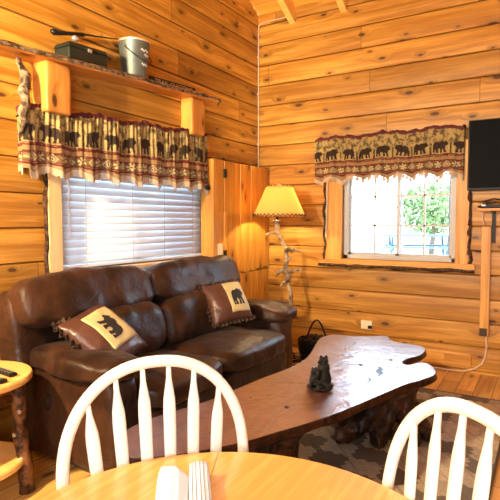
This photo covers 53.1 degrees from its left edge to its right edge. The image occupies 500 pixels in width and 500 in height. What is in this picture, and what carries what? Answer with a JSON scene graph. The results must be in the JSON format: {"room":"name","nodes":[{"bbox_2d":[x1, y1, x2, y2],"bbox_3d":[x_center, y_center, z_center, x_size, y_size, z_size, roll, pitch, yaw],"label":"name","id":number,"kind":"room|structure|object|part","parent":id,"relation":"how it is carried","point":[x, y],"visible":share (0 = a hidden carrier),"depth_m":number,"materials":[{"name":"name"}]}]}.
{"room":"cabin living room","nodes":[
{"label":"cabin living room","id":0,"kind":"room"},
{"bbox_2d":[0,0,257,442],"bbox_3d":[-1.739,-1.455,2.685,0.158,5.366,6.900,2,4,31],"label":"wall","id":1,"kind":"structure","parent":0,"point":[210,47],"depth_m":3.86,"materials":[{"name":"brown wood"}]},
{"bbox_2d":[0,39,221,136],"bbox_3d":[-1.134,-1.113,3.357,0.222,0.471,3.444,2,4,31],"label":"wall shelf","id":2,"kind":"object","parent":1,"relation":"attached to","point":[51,80],"visible":0.91,"depth_m":3.23,"materials":[{"name":"brown wood"}]},
{"bbox_2d":[16,55,31,135],"bbox_3d":[-1.374,-0.932,3.058,0.078,0.486,0.164,-1,3,-14],"label":"branch","id":3,"kind":"object","parent":2,"relation":"attached to","point":[23,92],"visible":0.98,"depth_m":3.00,"materials":[{"name":"brown plant"}]},
{"bbox_2d":[54,41,107,66],"bbox_3d":[-1.131,-1.313,3.368,0.163,0.136,0.333,2,4,31],"label":"box","id":4,"kind":"object","parent":2,"relation":"on","point":[70,49],"visible":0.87,"depth_m":3.28,"materials":[{"name":"green plastic"}]},
{"bbox_3d":[-1.135,-1.343,3.369,0.154,0.048,0.333,2,4,31],"label":"lid","id":5,"kind":"part","parent":4,"relation":"part of","materials":[{"name":"green plastic"}]},
{"bbox_2d":[50,28,117,41],"bbox_3d":[-1.105,-1.466,3.411,0.063,0.165,0.576,2,4,31],"label":"fishing rod","id":6,"kind":"object","parent":4,"relation":"on","point":[75,35],"visible":1,"depth_m":3.30,"materials":[{"name":"black plastic"}]},
{"bbox_2d":[117,36,151,77],"bbox_3d":[-0.868,-1.436,3.769,0.255,0.270,0.244,2,4,31],"label":"bucket","id":7,"kind":"object","parent":2,"relation":"on","point":[133,51],"visible":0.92,"depth_m":3.69,"materials":[{"name":"metal"}]},
{"bbox_3d":[-0.873,-1.554,3.765,0.244,0.035,0.244,2,4,31],"label":"lid","id":8,"kind":"part","parent":7,"relation":"part of","materials":[{"name":"silver metal"}]},
{"bbox_3d":[-0.811,-1.449,3.735,0.122,0.115,0.242,2,4,31],"label":"bail handle","id":9,"kind":"part","parent":7,"relation":"part of","materials":[{"name":"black metal"}]},
{"bbox_2d":[149,76,194,90],"bbox_3d":[-0.655,-1.400,4.291,0.021,0.106,0.603,2,4,31],"label":"sign","id":10,"kind":"object","parent":2,"relation":"on","point":[150,77],"visible":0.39,"depth_m":4.24,"materials":[{"name":"paint"}]},
{"bbox_2d":[16,103,207,193],"bbox_3d":[-0.901,-0.763,3.854,0.125,0.582,1.936,2,4,31],"label":"window valance","id":11,"kind":"object","parent":1,"relation":"attached to","point":[96,145],"visible":1,"depth_m":3.60,"materials":[{"name":"fabric"}]},
{"bbox_3d":[-0.904,-0.971,3.851,0.107,0.166,1.905,2,4,31],"label":"header trim","id":12,"kind":"part","parent":11,"relation":"part of","materials":[{"name":"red fabric"}]},
{"bbox_2d":[42,111,209,273],"bbox_3d":[-0.913,-0.412,4.049,0.205,1.131,1.836,2,4,31],"label":"window","id":13,"kind":"structure","parent":1,"relation":"in","point":[52,192],"depth_m":3.30,"materials":[{"name":"brown wood"}]},
{"bbox_3d":[-1.300,-0.370,3.300,0.038,1.130,0.110,2,4,31],"label":"casing","id":14,"kind":"part","parent":13,"relation":"part of","materials":[{"name":"brown wood"}]},
{"bbox_2d":[61,170,200,268],"bbox_3d":[-0.884,-0.400,4.099,0.069,0.990,1.660,2,4,31],"label":"window blind","id":15,"kind":"object","parent":13,"relation":"attached to","point":[102,220],"visible":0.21,"depth_m":3.94,"materials":[{"name":"white plastic"}]},
{"bbox_3d":[-1.174,-0.355,3.576,0.003,0.930,0.003,2,4,31],"label":"ladder cord","id":16,"kind":"part","parent":15,"relation":"part of","materials":[{"name":"white fabric"}]},
{"bbox_3d":[-0.890,0.083,4.130,0.050,0.022,1.660,2,4,31],"label":"rail","id":17,"kind":"part","parent":15,"relation":"part of","materials":[{"name":"white plastic"}]},
{"bbox_3d":[-0.933,-0.378,3.978,0.003,0.930,0.003,2,4,31],"label":"ladder cord","id":18,"kind":"part","parent":15,"relation":"part of","materials":[{"name":"white fabric"}]},
{"bbox_3d":[-0.738,-0.396,4.304,0.003,0.930,0.003,2,4,31],"label":"ladder cord","id":19,"kind":"part","parent":15,"relation":"part of","materials":[{"name":"white fabric"}]},
{"bbox_3d":[-0.950,-0.402,4.139,0.050,1.005,1.705,2,4,31],"label":"frame","id":20,"kind":"part","parent":13,"relation":"part of","materials":[{"name":"white plastic"}]},
{"bbox_3d":[-0.881,0.119,4.127,0.200,0.030,1.720,2,4,31],"label":"sill","id":21,"kind":"part","parent":13,"relation":"part of","materials":[{"name":"wood"}]},
{"bbox_3d":[-0.837,-0.938,4.044,0.038,0.080,1.695,2,4,31],"label":"casing","id":22,"kind":"part","parent":13,"relation":"part of","materials":[{"name":"fabric"}]},
{"bbox_2d":[201,158,268,299],"bbox_3d":[-0.121,0.105,5.192,0.166,1.970,1.078,2,4,31],"label":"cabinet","id":23,"kind":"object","parent":1,"relation":"in","point":[235,193],"depth_m":5.05,"materials":[{"name":"brown wood"}]},
{"bbox_2d":[218,244,222,254],"bbox_3d":[-0.281,-0.002,4.770,0.016,0.115,0.078,2,4,31],"label":"light switch","id":24,"kind":"object","parent":23,"relation":"attached to","point":[220,246],"visible":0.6,"depth_m":4.77,"materials":[{"name":"beige plastic"}]},
{"bbox_3d":[0.046,0.640,5.386,0.014,0.840,0.600,2,4,31],"label":"panel","id":25,"kind":"part","parent":23,"relation":"part of","materials":[{"name":"brown wood"}]},
{"bbox_2d":[0,347,499,499],"bbox_3d":[0.458,1.347,1.524,5.300,0.100,7.200,2,4,31],"label":"floor","id":26,"kind":"structure","parent":0,"point":[466,383],"depth_m":2.87,"materials":[{"name":"brown wood"}]},
{"bbox_2d":[0,361,35,494],"bbox_3d":[-1.420,0.943,2.546,0.598,0.607,0.592,2,4,31],"label":"side table","id":27,"kind":"object","parent":26,"relation":"on","point":[15,456],"visible":0.99,"depth_m":2.53,"materials":[{"name":"brown wood"}]},
{"bbox_2d":[0,377,7,383],"bbox_3d":[-1.264,0.632,2.453,0.170,0.020,0.042,2,4,26],"label":"remote control","id":28,"kind":"object","parent":27,"relation":"on","point":[2,380],"visible":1,"depth_m":2.42,"materials":[{"name":"black plastic"}]},
{"bbox_3d":[-1.284,0.755,2.419,0.042,0.045,0.300,2,4,31],"label":"rail","id":29,"kind":"part","parent":27,"relation":"part of","materials":[{"name":"brown wood"}]},
{"bbox_2d":[0,367,16,376],"bbox_3d":[-1.260,0.625,2.567,0.170,0.020,0.042,2,4,35],"label":"remote control","id":30,"kind":"object","parent":27,"relation":"on","point":[5,372],"visible":1,"depth_m":2.53,"materials":[{"name":"black plastic"}]},
{"bbox_2d":[0,441,22,480],"bbox_3d":[-1.386,1.074,2.499,0.484,0.036,0.484,2,4,31],"label":"shelf","id":31,"kind":"object","parent":27,"relation":"attached to","point":[10,461],"depth_m":2.52,"materials":[{"name":"yellow wood"}]},
{"bbox_3d":[-1.170,0.950,2.562,0.123,0.578,0.083,2,4,31],"label":"leg","id":32,"kind":"part","parent":27,"relation":"part of","materials":[{"name":"brown wood"}]},
{"bbox_2d":[0,255,296,470],"bbox_3d":[-0.490,0.629,3.635,0.984,1.097,2.315,2,4,31],"label":"reclining sofa","id":33,"kind":"object","parent":26,"relation":"on","point":[163,302],"visible":0.77,"depth_m":3.05,"materials":[{"name":"brown leather"}]},
{"bbox_3d":[-1.137,0.854,2.815,0.072,0.094,0.012,2,4,31],"label":"recline handle","id":34,"kind":"part","parent":33,"relation":"part of","materials":[{"name":"black plastic"}]},
{"bbox_3d":[-1.007,0.921,2.881,0.840,0.563,0.254,2,4,31],"label":"arm","id":35,"kind":"part","parent":33,"relation":"part of","materials":[{"name":"brown leather"}]},
{"bbox_2d":[51,304,147,354],"bbox_3d":[-0.884,0.509,2.974,0.376,0.372,0.477,1,3,16],"label":"throw pillow","id":36,"kind":"object","parent":33,"relation":"on","point":[97,327],"visible":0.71,"depth_m":2.89,"materials":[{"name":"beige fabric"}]},
{"bbox_3d":[-0.832,0.460,2.973,0.227,0.205,0.260,1,3,14],"label":"cream panel","id":37,"kind":"part","parent":36,"relation":"part of","materials":[{"name":"fabric"}]},
{"bbox_2d":[62,301,166,356],"bbox_3d":[-0.900,0.564,3.340,0.395,0.429,0.771,2,4,31],"label":"cushion","id":38,"kind":"object","parent":33,"relation":"on","point":[148,319],"depth_m":3.35,"materials":[{"name":"brown leather"}]},
{"bbox_2d":[135,349,221,408],"bbox_3d":[-0.600,0.790,3.178,0.680,0.205,0.751,2,4,31],"label":"seat cushion","id":39,"kind":"object","parent":33,"relation":"on","point":[155,377],"depth_m":2.94,"materials":[{"name":"brown leather"}]},
{"bbox_2d":[155,290,231,345],"bbox_3d":[-0.456,0.523,4.068,0.391,0.441,0.955,2,4,31],"label":"cushion","id":40,"kind":"object","parent":33,"relation":"on","point":[184,311],"depth_m":3.74,"materials":[{"name":"brown leather"}]},
{"bbox_2d":[198,277,255,328],"bbox_3d":[-0.192,0.420,4.016,0.411,0.366,0.273,-2,4,-30],"label":"throw pillow","id":41,"kind":"object","parent":33,"relation":"on","point":[227,302],"visible":0.98,"depth_m":3.94,"materials":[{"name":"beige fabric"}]},
{"bbox_3d":[-0.111,0.374,4.015,0.182,0.221,0.182,-2,4,-37],"label":"cream panel","id":42,"kind":"part","parent":41,"relation":"part of","materials":[{"name":"fabric"}]},
{"bbox_2d":[168,326,285,372],"bbox_3d":[-0.160,0.751,3.910,0.687,0.206,0.937,2,4,31],"label":"seat cushion","id":43,"kind":"object","parent":33,"relation":"on","point":[239,349],"depth_m":3.69,"materials":[{"name":"brown leather"}]},
{"bbox_3d":[-0.025,0.829,4.507,0.842,0.562,0.251,2,4,31],"label":"arm","id":44,"kind":"part","parent":33,"relation":"part of","materials":[{"name":"brown leather"}]},
{"bbox_2d":[56,355,248,489],"bbox_3d":[-0.187,0.808,1.239,0.528,1.013,0.409,-1,3,-23],"label":"dining chair","id":45,"kind":"object","parent":26,"relation":"on","point":[93,446],"visible":0.86,"depth_m":1.36,"materials":[{"name":"beige paint"}]},
{"bbox_2d":[37,451,409,499],"bbox_3d":[-0.060,0.955,0.896,1.010,0.747,1.010,2,4,31],"label":"dining table","id":46,"kind":"object","parent":26,"relation":"on","point":[233,475],"visible":0.88,"depth_m":1.22,"materials":[{"name":"brown wood"}]},
{"bbox_2d":[155,465,188,499],"bbox_3d":[-0.174,0.552,1.125,0.076,0.033,0.250,0,3,-7],"label":"rolled napkin","id":47,"kind":"object","parent":46,"relation":"on","point":[172,482],"visible":1,"depth_m":1.15,"materials":[{"name":"white fabric"}]},
{"bbox_2d":[189,460,211,499],"bbox_3d":[-0.109,0.549,1.108,0.052,0.039,0.272,0,3,-7],"label":"folded towel","id":48,"kind":"object","parent":46,"relation":"on","point":[199,475],"visible":1,"depth_m":1.16,"materials":[{"name":"white fabric"}]},
{"bbox_2d":[252,182,305,357],"bbox_3d":[0.294,0.207,5.060,0.541,1.776,0.542,-2,4,-27],"label":"floor lamp","id":49,"kind":"object","parent":26,"relation":"on","point":[278,200],"visible":0.8,"depth_m":4.90,"materials":[{"name":"beige wood"}]},
{"bbox_3d":[0.294,-0.489,5.022,0.527,0.306,0.527,2,4,31],"label":"lamp shade","id":50,"kind":"part","parent":49,"relation":"part of","materials":[{"name":"beige fabric"}]},
{"bbox_3d":[0.341,0.396,5.007,0.419,1.356,0.132,2,4,31],"label":"antler stem","id":51,"kind":"part","parent":49,"relation":"part of","materials":[{"name":"beige wood"}]},
{"bbox_2d":[292,353,301,365],"bbox_3d":[0.385,1.064,4.830,0.280,0.104,0.294,2,4,31],"label":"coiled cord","id":52,"kind":"object","parent":26,"relation":"on","point":[294,356],"visible":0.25,"depth_m":4.80,"materials":[{"name":"black plastic"}]},
{"bbox_2d":[298,319,325,359],"bbox_3d":[0.665,0.892,4.982,0.393,0.406,0.315,2,4,31],"label":"basket","id":53,"kind":"object","parent":26,"relation":"on","point":[305,348],"visible":0.41,"depth_m":4.93,"materials":[{"name":"black wicker"}]},
{"bbox_2d":[304,334,326,341],"bbox_3d":[0.665,0.898,4.985,0.258,0.127,0.206,0,3,-8],"label":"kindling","id":54,"kind":"object","parent":53,"relation":"in","point":[313,338],"visible":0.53,"depth_m":4.97,"materials":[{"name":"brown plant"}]},
{"bbox_3d":[0.665,0.797,4.977,0.247,0.217,0.018,2,4,31],"label":"handle","id":55,"kind":"part","parent":53,"relation":"part of","materials":[{"name":"black plastic"}]},
{"bbox_2d":[298,388,499,499],"bbox_3d":[0.701,1.206,3.023,1.394,0.012,2.654,2,4,31],"label":"area rug","id":56,"kind":"object","parent":26,"relation":"on","point":[359,457],"visible":0.24,"depth_m":2.97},
{"bbox_2d":[113,335,436,463],"bbox_3d":[0.476,0.982,2.948,1.090,0.444,2.686,2,4,31],"label":"coffee table","id":57,"kind":"object","parent":56,"relation":"on","point":[376,385],"visible":0.7,"depth_m":2.78,"materials":[{"name":"brown wood"}]},
{"bbox_2d":[307,355,333,390],"bbox_3d":[0.387,0.683,2.775,0.152,0.196,0.127,2,4,31],"label":"bear figurine","id":58,"kind":"object","parent":57,"relation":"on","point":[320,379],"visible":1,"depth_m":2.75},
{"bbox_2d":[382,397,499,499],"bbox_3d":[0.281,0.823,0.976,0.409,1.013,0.528,-1,3,-19],"label":"dining chair","id":59,"kind":"object","parent":26,"relation":"on","point":[408,427],"visible":0.98,"depth_m":1.09,"materials":[{"name":"beige paint"}]},
{"bbox_2d":[433,336,487,371],"bbox_3d":[1.883,0.941,4.611,0.553,0.356,0.034,2,4,28],"label":"cable","id":60,"kind":"object","parent":26,"relation":"on","point":[485,336],"visible":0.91,"depth_m":4.53,"materials":[{"name":"white plastic"}]},
{"bbox_2d":[249,0,319,15],"bbox_3d":[0.458,-3.199,1.270,5.400,1.905,7.300,2,4,31],"label":"ceiling","id":61,"kind":"structure","parent":0,"point":[261,7],"depth_m":5.37,"materials":[{"name":"brown wood"}]},
{"bbox_2d":[277,0,295,23],"bbox_3d":[-0.414,-3.259,3.833,0.070,1.877,3.400,2,4,31],"label":"rafter","id":62,"kind":"object","parent":61,"relation":"attached to","point":[287,6],"visible":1,"depth_m":5.21,"materials":[{"name":"brown wood"}]},
{"bbox_2d":[336,0,347,12],"bbox_3d":[0.079,-3.243,3.538,0.070,1.877,3.400,2,4,31],"label":"rafter","id":63,"kind":"object","parent":61,"relation":"attached to","point":[342,4],"visible":1,"depth_m":4.97,"materials":[{"name":"brown wood"}]},
{"bbox_2d":[258,0,499,376],"bbox_3d":[2.262,-0.704,4.426,5.000,3.670,0.158,2,4,31],"label":"wall","id":64,"kind":"structure","parent":0,"point":[373,66],"depth_m":4.93,"materials":[{"name":"brown wood"}]},
{"bbox_2d":[257,17,285,166],"bbox_3d":[0.248,-1.699,5.468,0.383,1.601,0.026,2,4,31],"label":"conduit","id":65,"kind":"object","parent":64,"relation":"attached to","point":[258,57],"visible":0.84,"depth_m":5.54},
{"bbox_2d":[361,320,372,329],"bbox_3d":[1.172,0.755,5.034,0.115,0.085,0.063,2,4,31],"label":"wall outlet","id":66,"kind":"object","parent":64,"relation":"attached to","point":[365,324],"visible":1,"depth_m":5.03,"materials":[{"name":"beige plastic"}]},
{"bbox_2d":[315,124,465,185],"bbox_3d":[1.294,-0.900,4.845,1.460,0.529,0.105,2,4,31],"label":"window valance","id":67,"kind":"object","parent":64,"relation":"attached to","point":[435,150],"visible":1,"depth_m":4.79,"materials":[{"name":"fabric"}]},
{"bbox_2d":[325,181,327,236],"bbox_3d":[0.793,-0.422,5.173,0.015,0.575,0.028,-2,4,-37],"label":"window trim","id":68,"kind":"structure","parent":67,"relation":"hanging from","point":[327,181],"depth_m":5.17,"materials":[{"name":"brown wood"}]},
{"bbox_3d":[1.299,-1.125,4.838,1.457,0.079,0.088,2,4,31],"label":"header trim","id":69,"kind":"part","parent":67,"relation":"part of","materials":[{"name":"red fabric"}]},
{"bbox_2d":[318,139,474,272],"bbox_3d":[1.408,-0.415,4.914,1.511,1.221,0.189,2,4,31],"label":"window","id":70,"kind":"structure","parent":64,"relation":"in","point":[460,225],"depth_m":4.91,"materials":[{"name":"brown wood"}]},
{"bbox_3d":[0.863,-0.463,5.175,0.196,1.135,0.033,2,4,31],"label":"casing","id":71,"kind":"part","parent":70,"relation":"part of","materials":[{"name":"brown wood"}]},
{"bbox_3d":[1.269,-0.434,5.065,0.545,0.980,0.028,2,4,31],"label":"sash","id":72,"kind":"part","parent":70,"relation":"part of","materials":[{"name":"white plastic"}]},
{"bbox_3d":[1.379,0.141,4.896,1.510,0.069,0.038,2,4,31],"label":"casing","id":73,"kind":"part","parent":70,"relation":"part of","materials":[{"name":"brown wood"}]},
{"bbox_3d":[1.465,-0.424,4.931,1.090,1.045,0.100,2,4,31],"label":"frame","id":74,"kind":"part","parent":70,"relation":"part of","materials":[{"name":"white plastic"}]},
{"bbox_3d":[1.671,-0.418,4.784,0.525,0.980,0.028,2,4,31],"label":"sash","id":75,"kind":"part","parent":70,"relation":"part of","materials":[{"name":"white plastic"}]},
{"bbox_3d":[1.937,-0.426,4.532,0.129,1.135,0.033,2,4,31],"label":"casing","id":76,"kind":"part","parent":70,"relation":"part of","materials":[{"name":"brown wood"}]},
{"bbox_2d":[419,348,471,368],"bbox_3d":[1.791,1.013,4.714,0.554,0.140,0.034,2,4,31],"label":"trim","id":77,"kind":"structure","parent":64,"relation":"attached to","point":[439,357],"depth_m":4.66,"materials":[{"name":"brown wood"}]},
{"bbox_2d":[467,118,499,190],"bbox_3d":[2.410,-0.821,4.189,1.070,0.615,0.102,2,4,31],"label":"television","id":78,"kind":"object","parent":64,"relation":"attached to","point":[483,173],"visible":1,"depth_m":4.35,"materials":[{"name":"black plastic"}]},
{"bbox_2d":[479,226,491,336],"bbox_3d":[2.099,0.281,4.461,0.075,0.980,0.050,2,4,31],"label":"cover","id":79,"kind":"object","parent":64,"relation":"attached to","point":[486,231],"visible":1,"depth_m":4.45,"materials":[{"name":"brown wood"}]},
{"bbox_2d":[478,208,499,242],"bbox_3d":[2.228,-0.207,4.280,0.500,0.304,0.180,2,4,31],"label":"shelf","id":80,"kind":"object","parent":64,"relation":"attached to","point":[493,210],"visible":1,"depth_m":4.41,"materials":[{"name":"brown wood"}]},
{"bbox_2d":[478,198,499,207],"bbox_3d":[2.127,-0.408,4.330,0.276,0.092,0.150,2,4,31],"label":"media box","id":81,"kind":"object","parent":80,"relation":"on","point":[493,204],"visible":0.95,"depth_m":4.30,"materials":[{"name":"black plastic"}]},
{"bbox_3d":[2.153,-0.202,4.418,0.030,0.280,0.014,2,4,31],"label":"bracket leg","id":82,"kind":"part","parent":80,"relation":"part of","materials":[{"name":"black metal"}]},
{"label":"outside","id":83,"kind":"structure","parent":0,"visible":0},
{"bbox_2d":[352,226,447,254],"bbox_3d":[15.581,-0.711,31.565,60.000,1.350,59.700,2,4,31],"label":"ground","id":84,"kind":"structure","parent":83,"point":[362,236],"depth_m":26.36,"materials":[{"name":"white"}]},
{"bbox_2d":[380,234,447,254],"bbox_3d":[4.540,-0.017,13.534,1.900,0.793,1.660,1,3,11],"label":"picnic table","id":85,"kind":"object","parent":84,"relation":"on","point":[391,246],"visible":0.64,"depth_m":13.21,"materials":[{"name":"blue paint"}]},
{"bbox_3d":[3.796,-0.008,13.373,0.060,0.793,0.478,1,3,11],"label":"leg","id":86,"kind":"part","parent":85,"relation":"part of","materials":[{"name":"blue paint"}]},
{"bbox_3d":[5.284,-0.026,13.696,0.060,0.793,0.478,1,3,11],"label":"leg","id":87,"kind":"part","parent":85,"relation":"part of","materials":[{"name":"blue paint"}]},
{"bbox_2d":[395,180,448,254],"bbox_3d":[5.698,-0.937,15.706,2.216,2.589,2.122,2,4,31],"label":"tree","id":88,"kind":"object","parent":84,"relation":"on","point":[437,207],"visible":0.7,"depth_m":15.39,"materials":[{"name":"green plant"}]},
{"bbox_2d":[448,176,450,254],"bbox_3d":[2.449,0.043,6.036,0.100,2.900,0.100,2,4,31],"label":"porch post","id":89,"kind":"object","parent":84,"relation":"on","point":[450,176],"visible":0.03,"depth_m":5.99,"materials":[{"name":"white wood"}]}
]}

